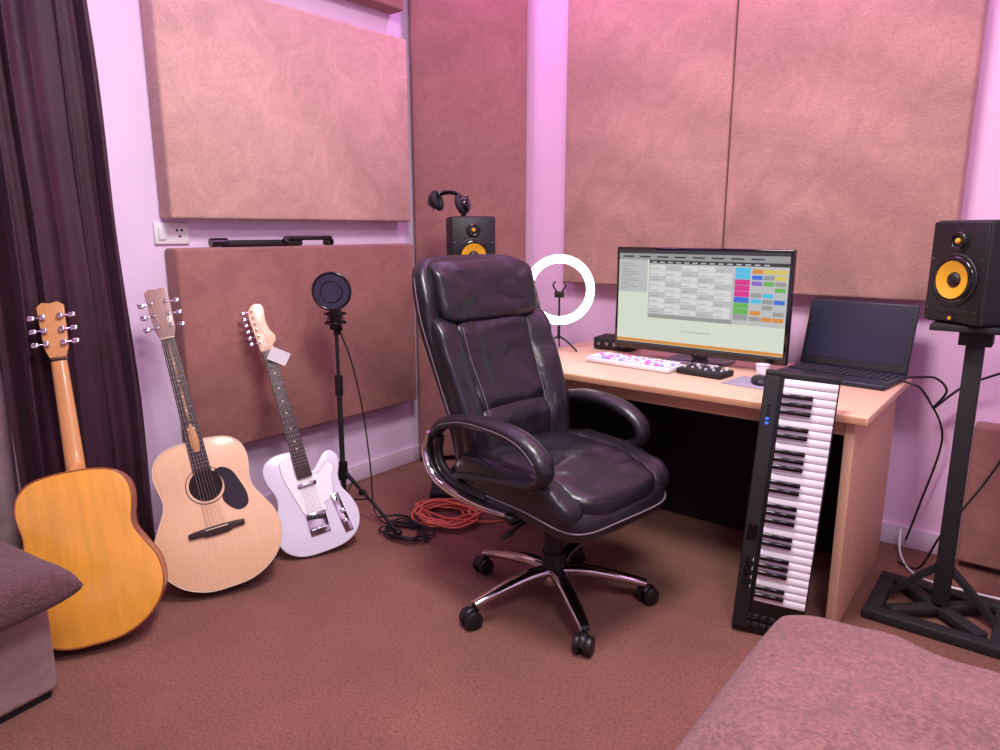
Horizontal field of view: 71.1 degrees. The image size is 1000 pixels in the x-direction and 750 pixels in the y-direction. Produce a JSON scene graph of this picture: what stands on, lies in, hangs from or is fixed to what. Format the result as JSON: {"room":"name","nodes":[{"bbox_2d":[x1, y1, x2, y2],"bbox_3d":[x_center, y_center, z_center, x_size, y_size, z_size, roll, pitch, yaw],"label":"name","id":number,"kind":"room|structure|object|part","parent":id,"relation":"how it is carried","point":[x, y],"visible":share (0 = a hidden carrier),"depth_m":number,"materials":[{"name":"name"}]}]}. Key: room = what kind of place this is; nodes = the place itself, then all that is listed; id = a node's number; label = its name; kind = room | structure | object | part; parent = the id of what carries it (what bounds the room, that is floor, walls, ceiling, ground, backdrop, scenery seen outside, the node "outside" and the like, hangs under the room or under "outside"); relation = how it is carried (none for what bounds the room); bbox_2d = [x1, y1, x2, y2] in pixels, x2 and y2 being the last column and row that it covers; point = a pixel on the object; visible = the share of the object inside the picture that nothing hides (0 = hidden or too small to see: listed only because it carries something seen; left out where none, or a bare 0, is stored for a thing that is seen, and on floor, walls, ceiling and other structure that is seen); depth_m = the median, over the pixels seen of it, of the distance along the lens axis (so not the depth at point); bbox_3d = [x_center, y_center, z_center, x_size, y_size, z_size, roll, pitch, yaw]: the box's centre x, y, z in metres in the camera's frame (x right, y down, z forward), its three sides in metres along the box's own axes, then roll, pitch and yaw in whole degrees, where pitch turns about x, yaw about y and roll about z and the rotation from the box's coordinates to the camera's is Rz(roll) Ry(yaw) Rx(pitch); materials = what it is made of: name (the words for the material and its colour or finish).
{"room":"studio","nodes":[
{"label":"studio","id":0,"kind":"room"},
{"bbox_2d":[0,0,419,529],"bbox_3d":[-1.783,-0.617,2.240,0.100,2.900,5.000,9,15,38],"label":"wall","id":1,"kind":"structure","parent":0,"point":[116,25],"depth_m":2.81,"materials":[{"name":"paint"}]},
{"bbox_2d":[152,222,189,244],"bbox_3d":[-1.300,-0.561,2.773,0.018,0.085,0.140,9,15,38],"label":"wall socket","id":2,"kind":"object","parent":1,"relation":"attached to","point":[164,232],"visible":1,"depth_m":2.77,"materials":[{"name":"white plastic"}]},
{"bbox_2d":[140,0,409,221],"bbox_3d":[-0.896,-1.136,3.103,0.098,0.883,1.272,9,15,38],"label":"acoustic panel","id":3,"kind":"object","parent":1,"relation":"attached to","point":[260,109],"visible":1,"depth_m":2.95,"materials":[{"name":"fabric"}]},
{"bbox_2d":[155,444,422,536],"bbox_3d":[-1.738,0.766,2.490,0.015,0.090,5.000,9,15,38],"label":"baseboard","id":4,"kind":"structure","parent":1,"relation":"attached to","point":[360,471],"depth_m":3.81,"materials":[{"name":"paint"}]},
{"bbox_2d":[165,243,416,443],"bbox_3d":[-0.890,-0.182,3.308,0.098,0.845,1.280,9,15,38],"label":"acoustic panel","id":5,"kind":"object","parent":1,"relation":"attached to","point":[231,392],"visible":0.77,"depth_m":3.15,"materials":[{"name":"fabric"}]},
{"bbox_2d":[208,236,333,246],"bbox_3d":[-0.979,-0.589,3.077,0.053,0.044,0.615,9,15,38],"label":"tripod","id":6,"kind":"object","parent":5,"relation":"on","point":[287,240],"visible":1,"depth_m":3.04,"materials":[{"name":"black plastic"}]},
{"bbox_3d":[-0.950,-0.595,3.095,0.031,0.032,0.024,9,15,38],"label":"knob","id":7,"kind":"part","parent":6,"relation":"part of","materials":[{"name":"black plastic"}]},
{"bbox_2d":[347,0,402,13],"bbox_3d":[-0.909,-1.933,2.922,0.098,0.500,1.290,9,15,38],"label":"acoustic panel","id":8,"kind":"object","parent":1,"relation":"attached to","point":[387,6],"visible":1,"depth_m":3.37,"materials":[{"name":"fabric"}]},
{"bbox_2d":[409,0,526,456],"bbox_3d":[-0.163,-0.907,3.787,0.601,2.780,0.080,-2,12,-8],"label":"trap","id":9,"kind":"object","parent":1,"relation":"attached to","point":[468,58],"visible":0.51,"depth_m":3.66,"materials":[{"name":"fabric"}]},
{"bbox_3d":[-1.880,-1.848,1.673,0.130,0.060,1.800,9,15,38],"label":"curtain rod","id":10,"kind":"object","parent":1,"relation":"attached to","visible":0},
{"bbox_2d":[0,368,22,549],"bbox_3d":[-2.008,-0.460,1.776,0.124,2.720,1.149,9,15,38],"label":"curtain","id":11,"kind":"object","parent":10,"relation":"hanging from","point":[9,532],"visible":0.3,"depth_m":2.39,"materials":[{"name":"fabric"}]},
{"bbox_2d":[0,0,154,541],"bbox_3d":[-1.514,-0.585,2.382,0.126,2.720,0.474,9,15,38],"label":"curtain","id":12,"kind":"object","parent":10,"relation":"hanging from","point":[59,242],"visible":0.73,"depth_m":2.41,"materials":[{"name":"fabric"}]},
{"bbox_2d":[0,456,999,749],"bbox_3d":[0.054,1.149,1.109,4.800,0.100,5.200,9,15,38],"label":"floor","id":13,"kind":"structure","parent":0,"point":[361,643],"depth_m":2.22,"materials":[{"name":"carpet"}]},
{"bbox_2d":[0,540,83,723],"bbox_3d":[-1.933,0.837,1.270,0.718,0.452,1.971,7,14,30],"label":"sofa","id":14,"kind":"object","parent":13,"relation":"on","point":[31,585],"visible":1,"depth_m":1.88,"materials":[{"name":"fabric"}]},
{"bbox_2d":[0,540,83,631],"bbox_3d":[-1.933,0.695,1.241,0.717,0.163,1.971,7,14,30],"label":"seat cushion","id":15,"kind":"object","parent":14,"relation":"on","point":[31,585],"depth_m":1.81,"materials":[{"name":"fabric"}]},
{"bbox_2d":[14,301,167,650],"bbox_3d":[-1.355,0.311,2.287,0.434,1.065,0.487,-5,13,-21],"label":"acoustic guitar","id":16,"kind":"object","parent":13,"relation":"on","point":[82,520],"visible":0.88,"depth_m":2.22,"materials":[{"name":"brown wood"}]},
{"bbox_2d":[137,287,281,592],"bbox_3d":[-1.064,0.236,2.585,0.435,1.096,0.383,-5,13,-21],"label":"acoustic guitar","id":17,"kind":"object","parent":13,"relation":"on","point":[216,531],"visible":0.94,"depth_m":2.55,"materials":[{"name":"brown wood"}]},
{"bbox_2d":[240,304,359,556],"bbox_3d":[-0.825,0.215,2.915,0.361,1.001,0.406,-6,13,-29],"label":"electric guitar","id":18,"kind":"object","parent":13,"relation":"on","point":[316,514],"visible":0.99,"depth_m":2.87,"materials":[{"name":"white paint"}]},
{"bbox_3d":[-0.741,0.604,2.854,0.081,0.092,0.003,-16,-4,-25],"label":"bridge plate","id":19,"kind":"part","parent":18,"relation":"part of","materials":[{"name":"silver metal"}]},
{"bbox_3d":[-0.655,0.568,2.899,0.035,0.167,0.003,-23,-1,-26],"label":"control plate","id":20,"kind":"part","parent":18,"relation":"part of","materials":[{"name":"silver metal"}]},
{"bbox_2d":[334,335,401,535],"bbox_3d":[-0.634,0.253,3.118,0.540,0.840,0.439,10,15,40],"label":"microphone stand","id":21,"kind":"object","parent":13,"relation":"on","point":[343,475],"visible":0.71,"depth_m":3.17,"materials":[{"name":"black metal"}]},
{"bbox_2d":[311,271,351,334],"bbox_3d":[-0.723,-0.310,3.049,0.168,0.287,0.146,-1,12,-6],"label":"microphone","id":22,"kind":"object","parent":21,"relation":"attached to","point":[331,291],"visible":0.99,"depth_m":2.97,"materials":[{"name":"black plastic"}]},
{"bbox_3d":[-0.578,0.570,3.135,0.358,0.204,0.011,10,15,40],"label":"tripod leg","id":23,"kind":"part","parent":21,"relation":"part of","materials":[{"name":"black metal"}]},
{"bbox_2d":[339,332,426,529],"bbox_3d":[-0.516,0.244,3.101,0.364,0.863,0.253,-1,12,-6],"label":"microphone cable","id":24,"kind":"object","parent":13,"relation":"on","point":[339,332],"depth_m":3.18,"materials":[{"name":"black rubber"}]},
{"bbox_2d":[378,514,435,541],"bbox_3d":[-0.436,0.665,3.092,0.203,0.045,0.377,-8,14,-33],"label":"cable","id":25,"kind":"object","parent":13,"relation":"on","point":[417,524],"visible":0.93,"depth_m":3.05,"materials":[{"name":"plastic"}]},
{"bbox_2d":[430,464,455,498],"bbox_3d":[-0.144,0.068,3.509,0.410,1.042,0.350,0,12,-1],"label":"speaker stand","id":26,"kind":"object","parent":13,"relation":"on","point":[436,492],"visible":0.09,"depth_m":3.44,"materials":[{"name":"black metal"}]},
{"bbox_2d":[446,216,494,254],"bbox_3d":[-0.143,-0.602,3.382,0.210,0.318,0.267,-2,12,-9],"label":"monitor speaker","id":27,"kind":"object","parent":26,"relation":"on","point":[465,235],"visible":0.62,"depth_m":3.25},
{"bbox_2d":[428,190,470,215],"bbox_3d":[-0.240,-0.810,3.347,0.209,0.148,0.115,4,12,18],"label":"headphones","id":28,"kind":"object","parent":27,"relation":"on","point":[435,201],"visible":0.98,"depth_m":3.32,"materials":[{"name":"plastic"}]},
{"bbox_2d":[428,194,434,208],"bbox_3d":[-0.322,-0.837,3.360,0.043,0.081,0.081,4,12,18],"label":"ear cup","id":29,"kind":"object","parent":28,"relation":"on","point":[431,198],"depth_m":3.32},
{"bbox_2d":[430,190,443,210],"bbox_3d":[-0.301,-0.836,3.354,0.031,0.100,0.100,-17,5,21],"label":"cushion","id":30,"kind":"object","parent":28,"relation":"on","point":[436,201],"depth_m":3.33,"materials":[{"name":"black leather"}]},
{"bbox_2d":[454,194,467,214],"bbox_3d":[-0.184,-0.808,3.320,0.031,0.100,0.100,-17,5,21],"label":"cushion","id":31,"kind":"object","parent":28,"relation":"on","point":[461,204],"depth_m":3.28,"materials":[{"name":"black leather"}]},
{"bbox_2d":[460,196,470,211],"bbox_3d":[-0.164,-0.807,3.313,0.043,0.081,0.081,4,12,18],"label":"ear cup","id":32,"kind":"object","parent":28,"relation":"on","point":[465,203],"depth_m":3.29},
{"bbox_3d":[-0.123,-0.556,3.268,0.166,0.166,0.010,-2,12,-9],"label":"woofer frame","id":33,"kind":"part","parent":27,"relation":"part of","materials":[{"name":"black plastic"}]},
{"bbox_3d":[-0.123,-0.672,3.245,0.072,0.072,0.005,-2,12,-9],"label":"tweeter plate","id":34,"kind":"part","parent":27,"relation":"part of","materials":[{"name":"black plastic"}]},
{"bbox_2d":[411,498,503,528],"bbox_3d":[-0.123,0.641,3.178,0.611,0.060,0.302,3,12,15],"label":"cable","id":35,"kind":"object","parent":13,"relation":"on","point":[461,521],"visible":0.98,"depth_m":3.17,"materials":[{"name":"rubber"}]},
{"bbox_2d":[412,254,668,656],"bbox_3d":[0.110,0.202,2.449,0.691,1.209,0.850,-10,16,-41],"label":"office chair","id":36,"kind":"object","parent":13,"relation":"on","point":[489,343],"visible":1,"depth_m":2.40,"materials":[{"name":"black leather"}]},
{"bbox_2d":[461,606,478,620],"bbox_3d":[-0.100,0.791,2.329,0.061,0.034,0.024,-8,14,-32],"label":"hood","id":37,"kind":"object","parent":36,"relation":"attached to","point":[468,613],"depth_m":2.31,"materials":[{"name":"black plastic"}]},
{"bbox_2d":[428,258,536,321],"bbox_3d":[-0.071,-0.319,2.574,0.463,0.216,0.168,-10,16,-41],"label":"cushion","id":38,"kind":"object","parent":36,"relation":"on","point":[461,289],"depth_m":2.52,"materials":[{"name":"black leather"}]},
{"bbox_2d":[475,555,489,566],"bbox_3d":[-0.068,0.714,2.701,0.061,0.034,0.025,-10,16,-41],"label":"hood","id":39,"kind":"object","parent":36,"relation":"attached to","point":[480,560],"depth_m":2.68,"materials":[{"name":"black plastic"}]},
{"bbox_2d":[455,315,544,410],"bbox_3d":[-0.007,-0.050,2.558,0.357,0.330,0.196,-10,16,-41],"label":"cushion","id":40,"kind":"object","parent":36,"relation":"on","point":[503,356],"depth_m":2.53,"materials":[{"name":"black leather"}]},
{"bbox_3d":[0.038,0.723,2.401,0.298,0.074,0.058,-7,14,-31],"label":"arm","id":41,"kind":"part","parent":36,"relation":"part of","materials":[{"name":"silver metal"}]},
{"bbox_3d":[0.055,0.680,2.607,0.298,0.074,0.058,10,15,39],"label":"arm","id":42,"kind":"part","parent":36,"relation":"part of","materials":[{"name":"silver metal"}]},
{"bbox_2d":[484,397,550,449],"bbox_3d":[0.043,0.192,2.551,0.341,0.210,0.134,-10,16,-41],"label":"lumbar cushion","id":43,"kind":"object","parent":36,"relation":"on","point":[532,415],"depth_m":2.53,"materials":[{"name":"black leather"}]},
{"bbox_3d":[0.086,0.487,2.307,0.016,0.019,0.203,9,15,38],"label":"height lever","id":44,"kind":"part","parent":36,"relation":"part of","materials":[{"name":"black plastic"}]},
{"bbox_3d":[0.211,0.366,2.400,0.550,0.156,0.570,-10,16,-41],"label":"seat","id":45,"kind":"part","parent":36,"relation":"part of","materials":[{"name":"black leather"}]},
{"bbox_2d":[484,431,654,514],"bbox_3d":[0.214,0.315,2.386,0.410,0.133,0.550,-10,16,-41],"label":"seat cushion","id":46,"kind":"object","parent":36,"relation":"on","point":[597,474],"depth_m":2.28,"materials":[{"name":"black leather"}]},
{"bbox_3d":[0.232,0.739,2.322,0.058,0.074,0.298,-3,12,-13],"label":"arm","id":47,"kind":"part","parent":36,"relation":"part of","materials":[{"name":"silver metal"}]},
{"bbox_3d":[0.259,0.670,2.655,0.058,0.074,0.298,5,13,22],"label":"arm","id":48,"kind":"part","parent":36,"relation":"part of","materials":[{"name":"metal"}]},
{"bbox_2d":[577,632,589,648],"bbox_3d":[0.259,0.822,2.180,0.024,0.034,0.061,5,13,24],"label":"hood","id":49,"kind":"object","parent":36,"relation":"attached to","point":[583,641],"depth_m":2.16,"materials":[{"name":"black plastic"}]},
{"bbox_3d":[0.369,0.707,2.478,0.298,0.074,0.058,1,12,5],"label":"arm","id":50,"kind":"part","parent":36,"relation":"part of","materials":[{"name":"silver metal"}]},
{"bbox_2d":[641,583,654,591],"bbox_3d":[0.526,0.758,2.487,0.061,0.034,0.024,-9,15,-36],"label":"hood","id":51,"kind":"object","parent":36,"relation":"attached to","point":[645,587],"depth_m":2.47,"materials":[{"name":"black plastic"}]},
{"bbox_2d":[508,341,912,621],"bbox_3d":[0.786,0.340,2.930,1.455,0.745,0.782,9,15,38],"label":"desk","id":52,"kind":"object","parent":13,"relation":"on","point":[704,430],"visible":0.61,"depth_m":2.78,"materials":[{"name":"laminate"}]},
{"bbox_3d":[0.265,0.270,3.341,0.030,0.717,0.700,9,15,38],"label":"panel","id":53,"kind":"part","parent":52,"relation":"part of","materials":[{"name":"beige wood"}]},
{"bbox_2d":[532,254,594,351],"bbox_3d":[0.278,-0.340,3.272,0.324,0.445,0.157,1,12,6],"label":"ring light","id":54,"kind":"object","parent":52,"relation":"on","point":[540,265],"visible":0.8,"depth_m":3.21,"materials":[{"name":"white plastic"}]},
{"bbox_3d":[0.274,-0.309,3.241,0.010,0.110,0.010,1,12,6],"label":"post","id":55,"kind":"part","parent":54,"relation":"part of","materials":[{"name":"black plastic"}]},
{"bbox_3d":[0.316,-0.147,3.256,0.105,0.072,0.008,9,14,36],"label":"tripod leg","id":56,"kind":"part","parent":54,"relation":"part of","materials":[{"name":"black plastic"}]},
{"bbox_2d":[594,333,635,350],"bbox_3d":[0.558,-0.154,3.332,0.190,0.058,0.155,7,14,32],"label":"audio interface","id":57,"kind":"object","parent":52,"relation":"on","point":[604,341],"visible":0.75,"depth_m":3.30,"materials":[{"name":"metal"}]},
{"bbox_2d":[586,352,683,372],"bbox_3d":[0.559,-0.056,2.930,0.400,0.029,0.135,11,16,42],"label":"keyboard","id":58,"kind":"object","parent":52,"relation":"on","point":[643,363],"visible":1,"depth_m":2.88,"materials":[{"name":"white plastic"}]},
{"bbox_2d":[676,362,733,379],"bbox_3d":[0.801,-0.019,2.740,0.190,0.033,0.110,11,16,43],"label":"mixer","id":59,"kind":"object","parent":52,"relation":"on","point":[718,373],"visible":1,"depth_m":2.71,"materials":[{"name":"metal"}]},
{"bbox_2d":[615,247,796,367],"bbox_3d":[0.852,-0.292,2.956,0.762,0.482,0.180,10,15,39],"label":"computer monitor","id":60,"kind":"object","parent":52,"relation":"on","point":[717,307],"visible":0.95,"depth_m":2.88,"materials":[{"name":"black plastic"}]},
{"bbox_3d":[0.945,0.322,3.125,1.310,0.700,0.020,9,15,38],"label":"modesty panel","id":61,"kind":"part","parent":52,"relation":"part of","materials":[{"name":"black wood"}]},
{"bbox_2d":[721,376,763,389],"bbox_3d":[0.949,0.031,2.578,0.170,0.003,0.200,-11,16,-42],"label":"mouse pad","id":62,"kind":"object","parent":52,"relation":"on","point":[744,381],"visible":0.49,"depth_m":2.59,"materials":[{"name":"white fabric"}]},
{"bbox_2d":[751,374,764,385],"bbox_3d":[0.956,0.015,2.569,0.064,0.029,0.104,2,12,10],"label":"computer mouse","id":63,"kind":"object","parent":62,"relation":"on","point":[759,379],"visible":0.79,"depth_m":2.54,"materials":[{"name":"black plastic"}]},
{"bbox_2d":[756,363,769,374],"bbox_3d":[1.012,-0.018,2.699,0.054,0.049,0.054,9,15,38],"label":"tumbler","id":64,"kind":"object","parent":52,"relation":"on","point":[761,368],"visible":0.8,"depth_m":2.68,"materials":[{"name":"plastic"}]},
{"bbox_3d":[1.012,-0.040,2.695,0.054,0.005,0.054,9,15,38],"label":"lid","id":65,"kind":"part","parent":64,"relation":"part of","materials":[{"name":"white plastic"}]},
{"bbox_2d":[777,298,920,390],"bbox_3d":[1.324,-0.131,2.684,0.400,0.276,0.342,11,16,43],"label":"laptop","id":66,"kind":"object","parent":52,"relation":"on","point":[868,345],"depth_m":2.74,"materials":[{"name":"black plastic"}]},
{"bbox_3d":[1.312,0.439,2.523,0.030,0.717,0.700,9,15,38],"label":"panel","id":67,"kind":"part","parent":52,"relation":"part of","materials":[{"name":"laminate"}]},
{"bbox_2d":[900,372,999,539],"bbox_3d":[1.718,0.305,2.685,0.503,0.815,0.231,1,12,6],"label":"cable","id":68,"kind":"object","parent":52,"relation":"on","point":[942,399],"visible":0.94,"depth_m":2.71,"materials":[{"name":"black rubber"}]},
{"bbox_2d":[731,369,841,634],"bbox_3d":[0.901,0.422,2.222,0.259,0.874,0.112,5,13,22],"label":"keyboard","id":69,"kind":"object","parent":13,"relation":"on","point":[798,411],"visible":0.98,"depth_m":2.19,"materials":[{"name":"black plastic"}]},
{"bbox_3d":[0.819,0.413,2.240,0.045,0.835,0.008,8,10,21],"label":"control panel","id":70,"kind":"part","parent":69,"relation":"part of","materials":[{"name":"black plastic"}]},
{"bbox_2d":[675,615,999,749],"bbox_3d":[0.449,1.014,0.115,1.657,0.548,2.697,9,15,38],"label":"sofa","id":71,"kind":"object","parent":13,"relation":"on","point":[810,682],"visible":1,"depth_m":1.19,"materials":[{"name":"fabric"}]},
{"bbox_2d":[861,321,999,658],"bbox_3d":[1.505,0.334,2.305,0.410,1.010,0.350,9,15,38],"label":"speaker stand","id":72,"kind":"object","parent":13,"relation":"on","point":[938,598],"visible":1,"depth_m":2.32,"materials":[{"name":"black metal"}]},
{"bbox_2d":[924,220,999,326],"bbox_3d":[1.527,-0.323,2.195,0.267,0.318,0.210,-3,12,-13],"label":"monitor speaker","id":73,"kind":"object","parent":72,"relation":"on","point":[963,288],"visible":1,"depth_m":2.13},
{"bbox_3d":[1.408,-0.295,2.171,0.010,0.166,0.166,-3,12,-13],"label":"woofer frame","id":74,"kind":"part","parent":73,"relation":"part of","materials":[{"name":"black plastic"}]},
{"bbox_3d":[1.409,-0.411,2.148,0.005,0.072,0.072,-3,12,-13],"label":"tweeter plate","id":75,"kind":"part","parent":73,"relation":"part of","materials":[{"name":"black plastic"}]},
{"bbox_3d":[1.517,-0.154,2.220,0.240,0.020,0.220,9,15,38],"label":"plate","id":76,"kind":"part","parent":72,"relation":"part of","materials":[{"name":"black metal"}]},
{"bbox_2d":[897,460,999,568],"bbox_3d":[1.669,0.252,2.516,0.350,1.079,0.133,10,16,41],"label":"cable","id":77,"kind":"object","parent":13,"relation":"on","point":[998,463],"visible":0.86,"depth_m":2.54,"materials":[{"name":"black plastic"}]},
{"bbox_2d":[898,529,999,599],"bbox_3d":[1.792,0.747,2.548,0.184,0.102,0.726,-9,15,-37],"label":"power cable","id":78,"kind":"object","parent":13,"relation":"on","point":[900,530],"visible":0.74,"depth_m":2.70,"materials":[{"name":"plastic"}]},
{"bbox_2d":[525,0,999,537],"bbox_3d":[1.645,-0.724,2.756,4.800,2.900,0.100,9,15,38],"label":"wall","id":79,"kind":"structure","parent":0,"point":[916,437],"depth_m":2.90,"materials":[{"name":"paint"}]},
{"bbox_2d":[563,0,738,284],"bbox_3d":[0.689,-1.259,3.293,0.845,1.670,0.098,9,15,38],"label":"acoustic panel","id":80,"kind":"object","parent":79,"relation":"attached to","point":[650,83],"visible":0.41,"depth_m":3.26,"materials":[{"name":"fabric"}]},
{"bbox_2d":[724,0,988,301],"bbox_3d":[1.367,-1.149,2.764,0.876,1.670,0.098,9,15,38],"label":"acoustic panel","id":81,"kind":"object","parent":79,"relation":"attached to","point":[852,122],"visible":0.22,"depth_m":2.74,"materials":[{"name":"fabric"}]},
{"bbox_2d":[880,520,958,559],"bbox_3d":[1.609,0.661,2.997,4.600,0.090,0.015,9,15,38],"label":"baseboard","id":82,"kind":"structure","parent":79,"relation":"attached to","point":[918,539],"depth_m":2.91,"materials":[{"name":"paint"}]},
{"bbox_2d":[956,421,999,569],"bbox_3d":[2.168,0.508,2.454,0.900,0.550,0.098,9,15,38],"label":"acoustic panel","id":83,"kind":"object","parent":79,"relation":"attached to","point":[979,534],"visible":0.99,"depth_m":2.66,"materials":[{"name":"fabric"}]}
]}

